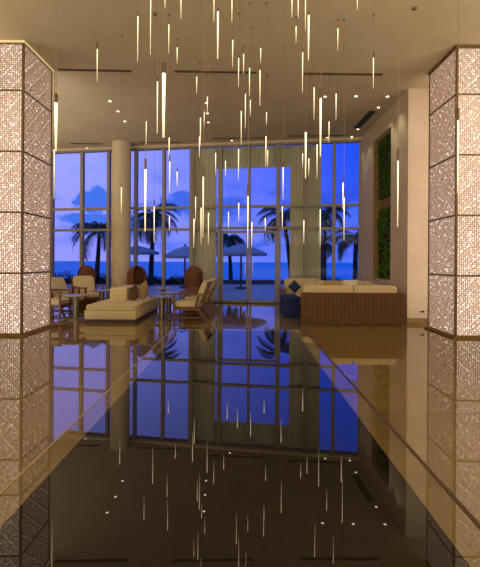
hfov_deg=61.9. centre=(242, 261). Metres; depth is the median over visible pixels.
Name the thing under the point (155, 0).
pendant light
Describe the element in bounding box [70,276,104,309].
armchair
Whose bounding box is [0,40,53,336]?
pillar
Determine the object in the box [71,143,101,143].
ceiling air slot
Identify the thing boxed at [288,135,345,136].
ceiling air slot
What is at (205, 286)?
cushion
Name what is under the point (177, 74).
pendant light
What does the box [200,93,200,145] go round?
pendant light
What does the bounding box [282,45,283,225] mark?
pendant light
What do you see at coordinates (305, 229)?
window
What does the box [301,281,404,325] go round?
sofa
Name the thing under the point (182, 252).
parasol
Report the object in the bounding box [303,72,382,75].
ceiling air slot
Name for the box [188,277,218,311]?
armchair
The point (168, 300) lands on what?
pedestal table
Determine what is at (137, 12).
pendant light
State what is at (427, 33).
ceiling
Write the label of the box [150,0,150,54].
pendant light
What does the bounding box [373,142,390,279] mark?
trim
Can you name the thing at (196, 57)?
pendant light
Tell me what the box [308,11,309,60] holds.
pendant light
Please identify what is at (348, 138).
wall window header
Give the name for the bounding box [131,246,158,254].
parasol
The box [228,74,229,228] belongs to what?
pendant light
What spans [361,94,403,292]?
wall
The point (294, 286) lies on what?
throw pillow
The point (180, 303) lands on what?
seat cushion
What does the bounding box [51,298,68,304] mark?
seat cushion
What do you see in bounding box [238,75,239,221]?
pendant light
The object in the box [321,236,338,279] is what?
palm tree
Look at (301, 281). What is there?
cushion
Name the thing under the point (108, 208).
window
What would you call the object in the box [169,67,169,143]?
pendant light
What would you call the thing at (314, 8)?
pendant light
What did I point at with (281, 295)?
stool
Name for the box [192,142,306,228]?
window
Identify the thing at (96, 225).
palm tree
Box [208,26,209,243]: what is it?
pendant light
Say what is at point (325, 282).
throw pillow
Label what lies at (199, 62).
pendant light
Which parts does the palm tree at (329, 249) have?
crown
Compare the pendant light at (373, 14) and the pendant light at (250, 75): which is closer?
the pendant light at (373, 14)
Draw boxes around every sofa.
[84,285,157,322]
[279,278,320,311]
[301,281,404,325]
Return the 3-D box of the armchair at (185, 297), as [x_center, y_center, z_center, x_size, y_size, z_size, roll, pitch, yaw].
[-1.114,0.892,10.251,0.828,0.932,0.745,0,0,-4]
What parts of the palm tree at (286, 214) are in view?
crown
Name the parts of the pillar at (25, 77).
lattice panel, lattice panel, lattice panel, lattice panel, lattice panel, pillar trim, lattice panel, lattice panel, lattice panel, lattice panel, lattice panel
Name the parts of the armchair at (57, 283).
armrest, leg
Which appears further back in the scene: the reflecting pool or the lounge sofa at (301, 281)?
the lounge sofa at (301, 281)
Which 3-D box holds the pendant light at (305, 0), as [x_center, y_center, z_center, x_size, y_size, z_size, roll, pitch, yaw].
[0.689,-3.236,4.396,0.028,1.380,0.028,0,0,0]
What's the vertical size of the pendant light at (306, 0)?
3.137 m
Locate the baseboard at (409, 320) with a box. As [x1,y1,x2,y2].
[407,318,427,322]
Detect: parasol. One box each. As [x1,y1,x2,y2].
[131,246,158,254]
[166,244,188,287]
[216,242,266,288]
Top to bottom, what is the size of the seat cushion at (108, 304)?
0.120 m
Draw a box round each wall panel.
[376,206,390,279]
[377,133,390,199]
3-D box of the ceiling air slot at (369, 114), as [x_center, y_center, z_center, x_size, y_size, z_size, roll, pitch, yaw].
[3.336,-3.904,10.993,0.198,0.012,1.327,0,0,-2]
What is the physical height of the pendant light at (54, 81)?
3.217 m
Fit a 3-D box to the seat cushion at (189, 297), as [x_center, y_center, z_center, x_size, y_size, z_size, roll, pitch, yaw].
[-1.208,0.968,10.244,0.600,0.130,0.620,0,0,-4]
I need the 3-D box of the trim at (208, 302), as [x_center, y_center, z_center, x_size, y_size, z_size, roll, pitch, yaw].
[0.168,1.339,13.139,3.730,0.025,0.770,0,0,0]
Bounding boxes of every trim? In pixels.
[208,302,278,303]
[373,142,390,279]
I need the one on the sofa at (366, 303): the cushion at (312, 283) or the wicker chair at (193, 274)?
the cushion at (312, 283)
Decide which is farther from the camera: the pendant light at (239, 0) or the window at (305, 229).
the window at (305, 229)
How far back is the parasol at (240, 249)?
19.83 m
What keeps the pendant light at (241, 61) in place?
hanging from the ceiling
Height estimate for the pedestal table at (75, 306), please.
0.560 m
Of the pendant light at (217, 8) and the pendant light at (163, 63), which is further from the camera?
the pendant light at (217, 8)
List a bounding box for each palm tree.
[70,221,105,283]
[131,203,181,284]
[216,230,245,279]
[256,208,289,277]
[321,207,350,279]
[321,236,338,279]
[327,230,357,279]
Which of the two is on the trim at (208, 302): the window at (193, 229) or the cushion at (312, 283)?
the window at (193, 229)
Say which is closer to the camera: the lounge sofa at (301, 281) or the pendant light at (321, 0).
the pendant light at (321, 0)
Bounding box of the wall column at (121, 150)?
[111,140,130,287]
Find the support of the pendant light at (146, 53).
hanging from the ceiling
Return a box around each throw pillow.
[130,284,137,300]
[139,280,148,298]
[288,280,300,292]
[324,280,339,284]
[343,280,357,286]
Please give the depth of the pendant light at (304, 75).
8.40 m
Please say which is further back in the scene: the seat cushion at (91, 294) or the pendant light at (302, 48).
the seat cushion at (91, 294)
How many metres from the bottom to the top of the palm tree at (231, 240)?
3.748 m
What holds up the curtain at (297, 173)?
hanging from the wall window header
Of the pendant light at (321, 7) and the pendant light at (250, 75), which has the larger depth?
the pendant light at (250, 75)
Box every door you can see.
[221,231,248,301]
[249,230,276,302]
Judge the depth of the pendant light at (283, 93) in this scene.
5.77 m
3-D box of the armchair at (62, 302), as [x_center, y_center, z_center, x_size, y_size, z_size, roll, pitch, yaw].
[-4.651,0.871,9.599,0.828,0.932,0.745,0,0,-5]
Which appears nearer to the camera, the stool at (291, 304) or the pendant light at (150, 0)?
the pendant light at (150, 0)
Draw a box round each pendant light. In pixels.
[54,0,57,150]
[54,81,54,175]
[97,0,97,69]
[121,35,122,212]
[137,12,138,60]
[144,0,146,230]
[146,53,146,134]
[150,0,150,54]
[154,0,155,221]
[157,40,157,131]
[162,0,165,137]
[168,15,169,53]
[169,8,170,192]
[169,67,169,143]
[169,74,170,230]
[177,74,177,175]
[194,109,194,152]
[195,57,196,221]
[199,62,200,157]
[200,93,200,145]
[201,0,202,213]
[202,0,204,212]
[207,74,207,112]
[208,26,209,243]
[217,8,218,58]
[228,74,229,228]
[232,0,233,66]
[238,0,239,179]
[238,13,238,86]
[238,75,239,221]
[241,61,241,133]
[245,59,245,124]
[247,78,248,247]
[249,2,250,95]
[250,75,250,115]
[251,27,253,246]
[260,0,260,69]
[265,75,266,227]
[266,2,267,68]
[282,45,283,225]
[283,93,283,176]
[302,48,302,91]
[303,75,304,242]
[305,0,305,29]
[305,0,306,177]
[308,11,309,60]
[314,8,314,95]
[317,56,317,148]
[320,0,321,156]
[320,7,321,232]
[342,19,344,190]
[343,0,345,209]
[373,14,374,88]
[397,31,398,226]
[457,0,459,192]
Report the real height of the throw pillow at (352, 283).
0.453 m
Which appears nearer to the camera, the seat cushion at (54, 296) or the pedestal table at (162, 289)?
the seat cushion at (54, 296)
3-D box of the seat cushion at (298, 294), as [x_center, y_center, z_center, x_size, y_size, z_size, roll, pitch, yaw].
[1.750,1.071,11.300,1.087,0.340,0.780,0,0,0]
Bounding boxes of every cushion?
[51,277,67,295]
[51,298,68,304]
[53,295,83,300]
[72,276,94,292]
[74,292,98,297]
[86,296,156,309]
[175,300,202,306]
[185,296,207,301]
[195,280,209,302]
[206,279,213,298]
[284,278,320,292]
[286,293,300,306]
[302,285,352,292]
[307,282,319,284]
[317,281,371,284]
[353,285,396,292]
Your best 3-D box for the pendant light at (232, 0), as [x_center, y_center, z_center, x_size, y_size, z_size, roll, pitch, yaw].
[-0.154,-3.433,6.019,0.028,0.996,0.028,0,0,0]
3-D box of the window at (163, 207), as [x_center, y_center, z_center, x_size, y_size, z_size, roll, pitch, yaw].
[-2.859,-1.272,13.586,2.366,5.210,0.495,0,0,0]
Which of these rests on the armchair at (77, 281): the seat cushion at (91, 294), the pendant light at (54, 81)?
the seat cushion at (91, 294)
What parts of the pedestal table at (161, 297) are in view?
plate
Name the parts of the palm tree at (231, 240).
crown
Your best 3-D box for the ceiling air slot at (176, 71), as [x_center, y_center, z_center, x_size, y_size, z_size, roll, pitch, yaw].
[-0.569,-3.928,8.269,1.707,0.012,0.078,0,0,-1]
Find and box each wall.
[65,279,338,284]
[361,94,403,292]
[403,88,428,322]
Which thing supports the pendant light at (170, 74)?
hanging from the ceiling
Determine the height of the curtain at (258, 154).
0.695 m
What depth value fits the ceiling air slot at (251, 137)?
12.70 m
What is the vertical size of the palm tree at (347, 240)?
3.439 m
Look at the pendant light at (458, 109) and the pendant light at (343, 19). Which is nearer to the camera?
the pendant light at (458, 109)
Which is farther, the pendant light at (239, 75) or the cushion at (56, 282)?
the cushion at (56, 282)
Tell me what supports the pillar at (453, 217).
on the floor
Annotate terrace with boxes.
[66,283,283,301]
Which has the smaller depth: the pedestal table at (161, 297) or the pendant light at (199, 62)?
the pendant light at (199, 62)
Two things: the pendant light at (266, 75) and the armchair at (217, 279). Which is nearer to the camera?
the pendant light at (266, 75)
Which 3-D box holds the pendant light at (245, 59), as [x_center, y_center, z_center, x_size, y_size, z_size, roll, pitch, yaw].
[0.036,-2.855,5.315,0.028,2.150,0.028,0,0,0]
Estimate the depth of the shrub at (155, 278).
23.46 m
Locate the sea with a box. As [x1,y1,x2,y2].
[54,261,352,279]
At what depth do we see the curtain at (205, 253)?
13.56 m
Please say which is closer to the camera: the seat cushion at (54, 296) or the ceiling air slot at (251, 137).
the seat cushion at (54, 296)
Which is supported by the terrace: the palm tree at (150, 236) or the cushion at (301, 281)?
the palm tree at (150, 236)
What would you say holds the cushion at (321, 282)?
on the sofa at (366, 303)
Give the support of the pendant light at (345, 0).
hanging from the ceiling
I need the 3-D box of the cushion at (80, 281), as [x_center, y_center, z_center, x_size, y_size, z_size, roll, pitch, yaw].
[-4.689,0.661,11.791,0.600,0.514,0.301,0,0,-40]
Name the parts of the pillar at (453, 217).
lattice panel, lattice panel, lattice panel, lattice panel, lattice panel, pillar trim, lattice panel, lattice panel, lattice panel, lattice panel, lattice panel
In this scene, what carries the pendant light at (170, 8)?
hanging from the ceiling
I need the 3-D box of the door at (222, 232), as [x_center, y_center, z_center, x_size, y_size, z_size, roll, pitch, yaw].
[-0.274,0.148,13.163,0.922,2.360,0.256,0,0,0]
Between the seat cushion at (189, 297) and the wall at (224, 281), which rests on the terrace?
the wall at (224, 281)
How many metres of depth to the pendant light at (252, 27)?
6.69 m
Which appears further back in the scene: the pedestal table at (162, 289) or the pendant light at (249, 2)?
the pedestal table at (162, 289)
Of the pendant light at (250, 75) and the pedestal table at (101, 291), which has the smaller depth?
the pendant light at (250, 75)
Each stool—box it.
[280,294,296,313]
[283,296,299,317]
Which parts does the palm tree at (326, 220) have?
crown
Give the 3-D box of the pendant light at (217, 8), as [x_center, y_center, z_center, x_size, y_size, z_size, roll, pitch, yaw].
[-0.248,-2.984,4.008,0.028,1.896,0.028,0,0,0]
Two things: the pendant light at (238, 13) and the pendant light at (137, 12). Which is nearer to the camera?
the pendant light at (137, 12)
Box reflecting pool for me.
[0,329,479,566]
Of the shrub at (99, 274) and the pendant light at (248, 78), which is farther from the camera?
the shrub at (99, 274)
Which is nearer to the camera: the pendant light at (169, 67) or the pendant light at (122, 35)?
the pendant light at (122, 35)
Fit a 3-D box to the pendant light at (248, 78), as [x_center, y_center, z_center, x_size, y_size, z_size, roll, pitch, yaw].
[0.050,-2.022,3.262,0.028,3.816,0.028,0,0,0]
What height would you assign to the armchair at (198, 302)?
0.932 m
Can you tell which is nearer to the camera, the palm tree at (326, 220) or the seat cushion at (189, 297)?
the seat cushion at (189, 297)
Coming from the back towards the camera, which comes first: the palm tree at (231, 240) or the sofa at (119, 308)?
the palm tree at (231, 240)
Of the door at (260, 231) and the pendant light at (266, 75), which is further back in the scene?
the door at (260, 231)
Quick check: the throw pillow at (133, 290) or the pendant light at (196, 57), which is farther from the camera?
the throw pillow at (133, 290)
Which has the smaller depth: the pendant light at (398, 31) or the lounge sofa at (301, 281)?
the pendant light at (398, 31)
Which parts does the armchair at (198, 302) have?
leg, armrest, armrest, seat frame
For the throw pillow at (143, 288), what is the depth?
10.24 m
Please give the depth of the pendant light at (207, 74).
8.40 m
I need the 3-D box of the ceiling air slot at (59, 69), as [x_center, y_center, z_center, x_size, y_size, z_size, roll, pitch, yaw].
[-3.050,-3.943,8.230,1.511,0.012,0.078,0,0,-2]
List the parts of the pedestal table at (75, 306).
plate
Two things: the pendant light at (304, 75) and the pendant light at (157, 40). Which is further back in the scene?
the pendant light at (304, 75)
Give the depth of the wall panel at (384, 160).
10.85 m
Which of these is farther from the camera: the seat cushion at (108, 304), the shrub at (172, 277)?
the shrub at (172, 277)
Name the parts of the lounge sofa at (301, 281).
arm panel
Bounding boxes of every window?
[51,149,111,299]
[131,146,192,301]
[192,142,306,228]
[192,228,220,301]
[277,228,306,302]
[306,139,361,280]
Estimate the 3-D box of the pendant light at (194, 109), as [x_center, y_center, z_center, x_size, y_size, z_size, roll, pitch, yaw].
[-0.693,-2.070,5.724,0.028,3.730,0.028,0,0,0]
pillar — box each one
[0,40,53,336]
[424,44,479,338]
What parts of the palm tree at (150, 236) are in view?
crown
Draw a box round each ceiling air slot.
[57,68,131,71]
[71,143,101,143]
[139,142,180,142]
[174,70,256,73]
[212,137,266,138]
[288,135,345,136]
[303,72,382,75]
[354,111,376,127]
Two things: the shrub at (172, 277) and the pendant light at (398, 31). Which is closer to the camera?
the pendant light at (398, 31)
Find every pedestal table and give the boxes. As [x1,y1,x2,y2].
[62,294,88,319]
[91,289,109,300]
[148,295,172,320]
[153,287,172,307]
[158,291,177,314]
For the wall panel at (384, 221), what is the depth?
10.88 m
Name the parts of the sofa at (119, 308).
backrest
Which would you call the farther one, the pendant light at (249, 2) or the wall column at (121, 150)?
the wall column at (121, 150)
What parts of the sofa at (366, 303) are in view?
rail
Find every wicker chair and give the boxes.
[77,265,95,304]
[127,266,145,284]
[184,266,202,296]
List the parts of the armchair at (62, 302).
leg, seat frame, leg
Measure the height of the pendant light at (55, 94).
2.858 m
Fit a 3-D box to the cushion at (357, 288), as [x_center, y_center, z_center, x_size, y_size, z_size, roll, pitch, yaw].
[2.867,0.748,8.740,0.937,0.470,0.210,0,0,0]
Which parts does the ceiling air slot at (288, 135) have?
slot frame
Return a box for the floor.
[0,300,479,522]
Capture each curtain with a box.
[194,148,216,299]
[217,146,289,168]
[290,145,320,279]
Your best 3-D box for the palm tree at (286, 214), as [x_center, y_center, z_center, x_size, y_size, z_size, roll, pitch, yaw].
[2.377,-0.836,23.335,3.296,4.836,3.235,0,0,0]
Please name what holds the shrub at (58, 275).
on the terrace
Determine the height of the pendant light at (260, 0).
2.163 m
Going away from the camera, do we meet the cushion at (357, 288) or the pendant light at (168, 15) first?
the pendant light at (168, 15)
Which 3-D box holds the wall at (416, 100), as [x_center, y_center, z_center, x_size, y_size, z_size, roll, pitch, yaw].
[5.458,-1.257,9.125,3.500,5.280,0.250,0,0,0]
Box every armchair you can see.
[51,277,87,313]
[51,290,71,318]
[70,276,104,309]
[172,280,212,321]
[183,279,215,315]
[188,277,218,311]
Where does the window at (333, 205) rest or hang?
in the wall window header
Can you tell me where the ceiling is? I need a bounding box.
[0,0,479,148]
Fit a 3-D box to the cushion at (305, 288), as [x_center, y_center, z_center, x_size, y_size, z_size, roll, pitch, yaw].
[1.842,0.741,8.740,1.093,0.470,0.210,0,0,0]
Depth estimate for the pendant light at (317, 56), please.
5.08 m
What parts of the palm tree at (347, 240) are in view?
crown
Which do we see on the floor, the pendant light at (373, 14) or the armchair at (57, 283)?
the armchair at (57, 283)
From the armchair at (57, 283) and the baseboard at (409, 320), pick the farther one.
the armchair at (57, 283)
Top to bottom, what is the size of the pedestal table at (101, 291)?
0.560 m
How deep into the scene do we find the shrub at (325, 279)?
23.33 m
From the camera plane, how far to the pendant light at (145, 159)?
3.25 m
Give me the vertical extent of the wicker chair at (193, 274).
1.220 m
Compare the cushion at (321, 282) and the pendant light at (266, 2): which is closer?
the pendant light at (266, 2)
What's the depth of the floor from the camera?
4.81 m
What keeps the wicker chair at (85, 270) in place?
on the floor
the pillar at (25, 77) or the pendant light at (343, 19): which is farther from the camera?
the pillar at (25, 77)
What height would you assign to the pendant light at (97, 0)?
1.653 m
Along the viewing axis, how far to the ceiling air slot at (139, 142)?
13.19 m
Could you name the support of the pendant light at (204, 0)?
hanging from the ceiling
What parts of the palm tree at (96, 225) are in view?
crown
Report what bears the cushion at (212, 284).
on the armchair at (185, 297)
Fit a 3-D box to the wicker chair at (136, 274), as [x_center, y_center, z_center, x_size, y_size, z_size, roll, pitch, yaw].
[-3.306,0.720,12.454,0.580,1.220,0.570,0,0,-30]
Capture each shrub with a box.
[54,270,76,283]
[96,272,105,283]
[146,275,160,284]
[166,274,183,284]
[322,276,347,280]
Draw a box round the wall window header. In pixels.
[52,137,361,153]
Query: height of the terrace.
0.280 m
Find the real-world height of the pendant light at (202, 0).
3.722 m

